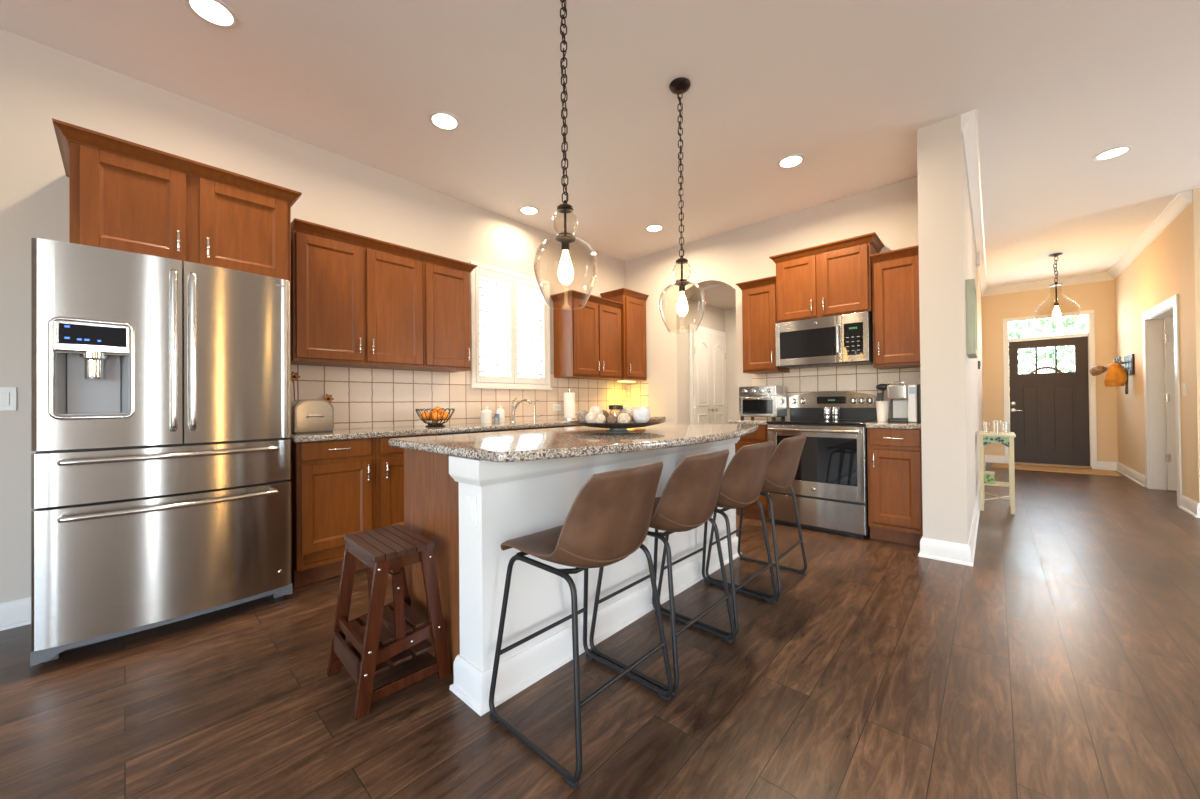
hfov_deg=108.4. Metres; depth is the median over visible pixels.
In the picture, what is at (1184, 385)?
wall plate
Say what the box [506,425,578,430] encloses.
base cabinet
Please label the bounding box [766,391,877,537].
range
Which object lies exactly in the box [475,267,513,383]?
shutter panel
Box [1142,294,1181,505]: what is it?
door
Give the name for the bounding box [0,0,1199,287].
ceiling
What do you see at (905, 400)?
coffee maker
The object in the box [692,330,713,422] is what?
door
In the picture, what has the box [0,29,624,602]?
wall
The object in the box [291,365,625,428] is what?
tile backsplash
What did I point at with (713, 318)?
wall
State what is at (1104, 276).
crown molding
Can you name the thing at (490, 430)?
dishwasher
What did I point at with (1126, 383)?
scarf
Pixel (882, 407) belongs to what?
utensil crock
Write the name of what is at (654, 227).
recessed light
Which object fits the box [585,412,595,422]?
decorative orb
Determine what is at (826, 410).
shaker
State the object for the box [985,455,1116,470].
baseboard
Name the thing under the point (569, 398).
paper towel roll
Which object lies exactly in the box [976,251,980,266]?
door chime
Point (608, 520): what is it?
bar stool
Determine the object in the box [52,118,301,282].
upper cabinet
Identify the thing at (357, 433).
countertop
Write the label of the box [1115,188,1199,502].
wall
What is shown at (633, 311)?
upper cabinet
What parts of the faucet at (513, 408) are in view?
spout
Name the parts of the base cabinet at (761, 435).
door, drawer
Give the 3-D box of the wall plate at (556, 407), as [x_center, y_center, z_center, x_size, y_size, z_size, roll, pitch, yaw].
[-0.487,0.089,4.892,0.008,0.074,0.118,-1,-1,42]
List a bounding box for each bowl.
[416,408,454,426]
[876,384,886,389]
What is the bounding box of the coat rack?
[1113,354,1134,374]
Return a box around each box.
[291,399,333,433]
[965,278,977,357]
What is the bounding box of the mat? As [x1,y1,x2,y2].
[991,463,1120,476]
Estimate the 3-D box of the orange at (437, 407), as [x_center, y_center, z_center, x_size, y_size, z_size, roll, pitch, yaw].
[-1.322,0.091,3.520,0.072,0.070,0.072,-1,-1,42]
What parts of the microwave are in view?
door, handle, keypad glass, control panel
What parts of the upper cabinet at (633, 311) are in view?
crown moulding, door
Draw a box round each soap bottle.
[480,406,491,422]
[496,404,504,421]
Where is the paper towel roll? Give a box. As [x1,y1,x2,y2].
[564,393,574,417]
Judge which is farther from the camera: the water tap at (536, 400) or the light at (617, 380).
the light at (617, 380)
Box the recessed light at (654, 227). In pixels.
[645,224,663,231]
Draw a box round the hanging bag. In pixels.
[1090,360,1126,386]
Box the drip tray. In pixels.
[888,418,907,422]
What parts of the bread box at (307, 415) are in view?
handle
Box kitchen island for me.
[404,437,741,715]
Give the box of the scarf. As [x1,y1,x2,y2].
[1125,370,1128,393]
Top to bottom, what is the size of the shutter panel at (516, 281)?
1.101 m
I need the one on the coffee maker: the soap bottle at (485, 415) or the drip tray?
the drip tray
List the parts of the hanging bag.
baseball cap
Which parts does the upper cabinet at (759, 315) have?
crown moulding, door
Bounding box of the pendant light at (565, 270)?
[534,0,596,309]
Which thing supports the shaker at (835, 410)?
on the range
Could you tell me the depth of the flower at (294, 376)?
3.04 m
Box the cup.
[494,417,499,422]
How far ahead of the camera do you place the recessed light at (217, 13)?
2.09 m
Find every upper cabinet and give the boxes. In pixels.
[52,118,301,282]
[291,218,424,369]
[412,252,477,372]
[550,290,623,379]
[600,288,648,380]
[736,276,789,373]
[769,232,883,322]
[870,245,919,368]
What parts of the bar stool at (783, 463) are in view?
frame, frame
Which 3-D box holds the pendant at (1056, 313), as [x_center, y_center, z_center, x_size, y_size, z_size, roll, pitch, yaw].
[6.037,-1.461,5.727,0.424,0.920,0.424,-1,-1,42]
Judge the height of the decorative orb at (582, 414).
0.072 m
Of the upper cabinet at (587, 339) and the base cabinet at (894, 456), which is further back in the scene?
the upper cabinet at (587, 339)
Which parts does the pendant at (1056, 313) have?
chain, rod, bulb, lamp shade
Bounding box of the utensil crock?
[875,401,889,421]
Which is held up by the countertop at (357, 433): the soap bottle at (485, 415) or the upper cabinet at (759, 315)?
the soap bottle at (485, 415)
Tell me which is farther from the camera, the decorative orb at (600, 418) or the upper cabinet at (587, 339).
the upper cabinet at (587, 339)
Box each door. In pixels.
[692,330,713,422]
[710,334,726,423]
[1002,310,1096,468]
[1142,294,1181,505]
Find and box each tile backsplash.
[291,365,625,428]
[626,364,920,419]
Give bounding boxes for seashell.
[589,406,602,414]
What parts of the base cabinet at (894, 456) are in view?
handle, drawer, door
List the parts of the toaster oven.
handle, knob panel, door glass, door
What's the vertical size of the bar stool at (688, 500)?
0.898 m
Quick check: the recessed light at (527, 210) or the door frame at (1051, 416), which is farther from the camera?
the door frame at (1051, 416)
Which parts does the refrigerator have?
control panel, water spout, door, drawer, drawer, handle, handle, handle, handle, door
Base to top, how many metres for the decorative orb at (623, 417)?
0.077 m
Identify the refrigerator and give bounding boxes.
[30,238,291,666]
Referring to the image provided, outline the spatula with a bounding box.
[877,393,881,400]
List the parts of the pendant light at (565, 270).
cord, chain, rod, lamp shade, bulb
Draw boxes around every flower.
[291,371,299,399]
[323,394,333,402]
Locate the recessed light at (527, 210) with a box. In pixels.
[519,206,538,214]
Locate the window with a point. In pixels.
(474, 384)
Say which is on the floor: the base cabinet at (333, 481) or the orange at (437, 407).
the base cabinet at (333, 481)
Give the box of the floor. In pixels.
[0,462,1199,798]
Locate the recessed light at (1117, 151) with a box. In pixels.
[1093,146,1131,160]
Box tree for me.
[1008,315,1086,391]
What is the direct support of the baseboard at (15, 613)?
attached to the wall at (40, 83)
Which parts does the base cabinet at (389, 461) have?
handle, door, drawer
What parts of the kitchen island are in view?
cap moulding, baseboard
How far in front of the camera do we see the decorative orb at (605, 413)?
2.42 m
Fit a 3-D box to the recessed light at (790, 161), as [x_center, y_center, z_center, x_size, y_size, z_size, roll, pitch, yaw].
[1.519,-1.891,3.443,0.200,0.008,0.200,-1,-1,42]
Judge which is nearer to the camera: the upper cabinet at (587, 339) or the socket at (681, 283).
the socket at (681, 283)
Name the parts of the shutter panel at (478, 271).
tilt rod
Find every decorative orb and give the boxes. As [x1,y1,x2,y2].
[577,410,588,422]
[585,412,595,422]
[595,414,605,422]
[602,410,608,422]
[606,415,616,422]
[617,412,631,422]
[619,406,634,422]
[632,406,650,422]
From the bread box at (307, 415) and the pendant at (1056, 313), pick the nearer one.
the bread box at (307, 415)
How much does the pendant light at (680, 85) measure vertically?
1.484 m
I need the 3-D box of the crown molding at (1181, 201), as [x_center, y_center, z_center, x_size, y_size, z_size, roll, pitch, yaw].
[6.593,-1.873,5.295,0.080,0.115,3.470,-1,-1,42]
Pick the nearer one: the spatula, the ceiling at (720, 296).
the spatula
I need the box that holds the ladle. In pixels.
[876,384,886,400]
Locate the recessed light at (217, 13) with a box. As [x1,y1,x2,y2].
[184,0,238,28]
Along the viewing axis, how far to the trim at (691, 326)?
5.72 m
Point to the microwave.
(847, 339)
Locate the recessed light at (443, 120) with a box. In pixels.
[429,111,459,130]
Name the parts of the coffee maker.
water tank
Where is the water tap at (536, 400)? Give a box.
[533,400,540,420]
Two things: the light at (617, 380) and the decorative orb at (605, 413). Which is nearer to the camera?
the decorative orb at (605, 413)
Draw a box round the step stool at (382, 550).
[327,524,450,719]
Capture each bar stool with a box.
[489,461,672,788]
[589,449,734,696]
[657,441,777,639]
[705,435,806,600]
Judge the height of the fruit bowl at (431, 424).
0.147 m
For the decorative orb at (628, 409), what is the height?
0.104 m
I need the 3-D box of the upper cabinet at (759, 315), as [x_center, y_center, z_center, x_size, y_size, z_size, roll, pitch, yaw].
[1.647,-0.724,4.387,0.395,0.905,0.386,-1,-1,42]
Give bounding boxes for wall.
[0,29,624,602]
[625,176,918,421]
[685,299,724,422]
[725,309,736,423]
[917,115,982,544]
[981,279,1117,461]
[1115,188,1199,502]
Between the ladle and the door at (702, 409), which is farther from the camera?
the door at (702, 409)
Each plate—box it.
[0,387,16,410]
[465,494,476,528]
[553,404,560,410]
[570,419,665,432]
[1183,384,1185,395]
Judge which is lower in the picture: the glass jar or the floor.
the floor
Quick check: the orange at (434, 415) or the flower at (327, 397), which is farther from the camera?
the orange at (434, 415)
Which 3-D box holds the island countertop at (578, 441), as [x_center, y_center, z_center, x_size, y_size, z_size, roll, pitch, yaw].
[0.121,0.198,2.474,1.126,0.037,2.149,-1,-1,42]
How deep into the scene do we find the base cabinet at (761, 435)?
4.02 m
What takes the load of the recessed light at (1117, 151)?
in the ceiling at (848, 87)
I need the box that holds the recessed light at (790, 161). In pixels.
[777,154,804,168]
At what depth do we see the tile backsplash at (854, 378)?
4.16 m
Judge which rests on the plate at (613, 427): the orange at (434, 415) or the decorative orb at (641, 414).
the decorative orb at (641, 414)
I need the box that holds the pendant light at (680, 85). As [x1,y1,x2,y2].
[659,77,705,333]
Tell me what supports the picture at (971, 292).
attached to the wall at (951, 381)
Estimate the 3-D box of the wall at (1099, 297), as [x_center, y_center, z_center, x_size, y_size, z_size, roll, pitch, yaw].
[7.305,-0.421,7.102,2.014,3.005,0.160,-1,-1,42]
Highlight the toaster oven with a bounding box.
[739,386,786,419]
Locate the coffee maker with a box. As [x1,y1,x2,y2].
[887,382,920,422]
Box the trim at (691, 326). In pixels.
[689,324,726,423]
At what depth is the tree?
11.70 m
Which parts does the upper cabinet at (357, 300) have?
door, crown moulding, handle, door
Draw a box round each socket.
[555,232,574,251]
[675,279,688,291]
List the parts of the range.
handle, oven door, storage drawer, knob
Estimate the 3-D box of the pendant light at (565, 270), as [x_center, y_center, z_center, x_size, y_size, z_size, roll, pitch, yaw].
[-0.154,-1.149,1.881,0.275,1.484,0.275,-1,-1,42]
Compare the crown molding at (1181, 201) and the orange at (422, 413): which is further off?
the crown molding at (1181, 201)
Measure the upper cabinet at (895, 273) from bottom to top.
0.933 m
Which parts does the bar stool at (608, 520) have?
frame, frame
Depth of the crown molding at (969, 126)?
3.66 m
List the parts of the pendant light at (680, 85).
cord, chain, rod, lamp shade, bulb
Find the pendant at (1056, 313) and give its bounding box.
[1034,253,1079,325]
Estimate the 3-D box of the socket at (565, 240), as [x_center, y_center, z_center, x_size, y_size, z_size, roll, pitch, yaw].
[-0.150,-0.678,1.877,0.086,0.070,0.086,-1,-1,42]
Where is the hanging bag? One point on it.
(1116, 375)
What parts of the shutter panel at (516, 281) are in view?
tilt rod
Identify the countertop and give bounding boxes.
[286,416,664,442]
[388,422,757,461]
[728,418,780,424]
[865,421,920,429]
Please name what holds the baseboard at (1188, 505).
attached to the wall at (1169, 266)
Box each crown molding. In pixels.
[961,109,986,296]
[982,272,1113,296]
[1108,190,1191,278]
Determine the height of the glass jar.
0.115 m
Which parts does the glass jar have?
lid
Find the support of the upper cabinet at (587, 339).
attached to the wall at (40, 83)
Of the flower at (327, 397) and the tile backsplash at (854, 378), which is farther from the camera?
the tile backsplash at (854, 378)
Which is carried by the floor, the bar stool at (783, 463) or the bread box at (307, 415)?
the bar stool at (783, 463)
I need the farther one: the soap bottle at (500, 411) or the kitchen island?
the soap bottle at (500, 411)
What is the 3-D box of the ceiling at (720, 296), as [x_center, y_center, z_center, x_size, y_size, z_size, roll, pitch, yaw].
[1.946,-1.484,5.532,1.400,0.290,1.296,-1,-1,42]
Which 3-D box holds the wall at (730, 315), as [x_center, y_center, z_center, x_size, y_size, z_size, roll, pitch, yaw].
[2.464,-0.255,6.019,1.720,2.750,0.120,-1,-1,42]
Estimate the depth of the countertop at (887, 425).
3.29 m
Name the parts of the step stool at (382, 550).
leg, cross rail, foot rail, leg, rail, rail, leg, rail, foot rail, leg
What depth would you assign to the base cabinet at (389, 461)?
2.96 m
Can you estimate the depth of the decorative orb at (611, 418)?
2.29 m
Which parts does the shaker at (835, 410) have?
lid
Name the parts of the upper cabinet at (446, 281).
door, crown moulding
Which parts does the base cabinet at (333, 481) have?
drawer, door, handle, handle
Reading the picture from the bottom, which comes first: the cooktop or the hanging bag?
the cooktop
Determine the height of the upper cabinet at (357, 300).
0.915 m
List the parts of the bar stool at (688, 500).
frame, frame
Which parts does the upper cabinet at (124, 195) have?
door, crown moulding, handle, handle, door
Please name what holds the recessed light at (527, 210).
in the ceiling at (848, 87)
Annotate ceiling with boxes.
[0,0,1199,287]
[689,284,735,310]
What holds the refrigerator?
on the floor
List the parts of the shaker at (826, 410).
lid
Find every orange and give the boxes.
[420,411,429,419]
[432,412,440,420]
[433,406,441,413]
[440,412,448,418]
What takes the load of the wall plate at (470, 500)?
attached to the kitchen island
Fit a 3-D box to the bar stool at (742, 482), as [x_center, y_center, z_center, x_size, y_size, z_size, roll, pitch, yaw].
[0.645,0.660,2.297,0.513,0.898,0.505,-1,-1,43]
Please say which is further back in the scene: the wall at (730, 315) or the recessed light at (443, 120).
the wall at (730, 315)
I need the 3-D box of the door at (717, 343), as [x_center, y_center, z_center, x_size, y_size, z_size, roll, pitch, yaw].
[1.722,0.096,6.214,0.104,2.045,0.453,-1,-1,42]
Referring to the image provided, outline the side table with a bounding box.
[978,431,1015,514]
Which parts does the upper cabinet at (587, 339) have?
door, crown moulding, door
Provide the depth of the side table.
4.25 m
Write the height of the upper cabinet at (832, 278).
0.634 m
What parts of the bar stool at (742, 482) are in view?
frame, frame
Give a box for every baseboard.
[0,597,30,630]
[918,455,985,566]
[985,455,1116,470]
[1116,462,1199,517]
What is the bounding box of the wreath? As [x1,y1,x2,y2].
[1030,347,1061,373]
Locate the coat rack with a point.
(1129, 360)
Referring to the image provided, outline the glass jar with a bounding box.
[609,405,622,416]
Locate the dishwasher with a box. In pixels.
[439,430,507,434]
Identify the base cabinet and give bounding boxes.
[290,438,375,586]
[375,434,438,527]
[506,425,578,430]
[735,425,770,520]
[867,428,922,546]
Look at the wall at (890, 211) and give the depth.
4.78 m
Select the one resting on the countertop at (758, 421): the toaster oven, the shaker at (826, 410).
the toaster oven
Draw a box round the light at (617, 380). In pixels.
[617,380,635,381]
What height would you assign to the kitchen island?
0.899 m
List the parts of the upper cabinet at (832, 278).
door, crown moulding, door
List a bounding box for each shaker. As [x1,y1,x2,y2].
[823,407,830,419]
[832,407,839,419]
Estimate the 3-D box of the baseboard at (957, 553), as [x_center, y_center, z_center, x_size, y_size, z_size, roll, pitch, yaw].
[4.473,1.030,5.283,0.293,0.130,6.346,-1,-1,42]
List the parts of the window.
sash frame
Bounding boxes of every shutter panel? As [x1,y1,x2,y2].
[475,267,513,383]
[513,277,546,384]
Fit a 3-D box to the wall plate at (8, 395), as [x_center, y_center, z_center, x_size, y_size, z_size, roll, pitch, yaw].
[-2.980,-0.003,2.165,0.010,0.118,0.074,-1,-1,42]
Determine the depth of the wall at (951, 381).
2.98 m
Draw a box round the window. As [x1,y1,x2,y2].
[470,261,551,389]
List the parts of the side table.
leg, leg, leg, leg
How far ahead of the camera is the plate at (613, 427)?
2.22 m
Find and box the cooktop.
[766,419,877,424]
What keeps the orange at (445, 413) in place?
in the fruit bowl at (431, 424)
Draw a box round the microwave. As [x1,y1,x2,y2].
[775,312,872,368]
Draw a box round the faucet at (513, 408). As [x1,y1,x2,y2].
[510,398,531,421]
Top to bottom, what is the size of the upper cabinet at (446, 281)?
0.915 m
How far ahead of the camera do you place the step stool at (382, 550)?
1.69 m

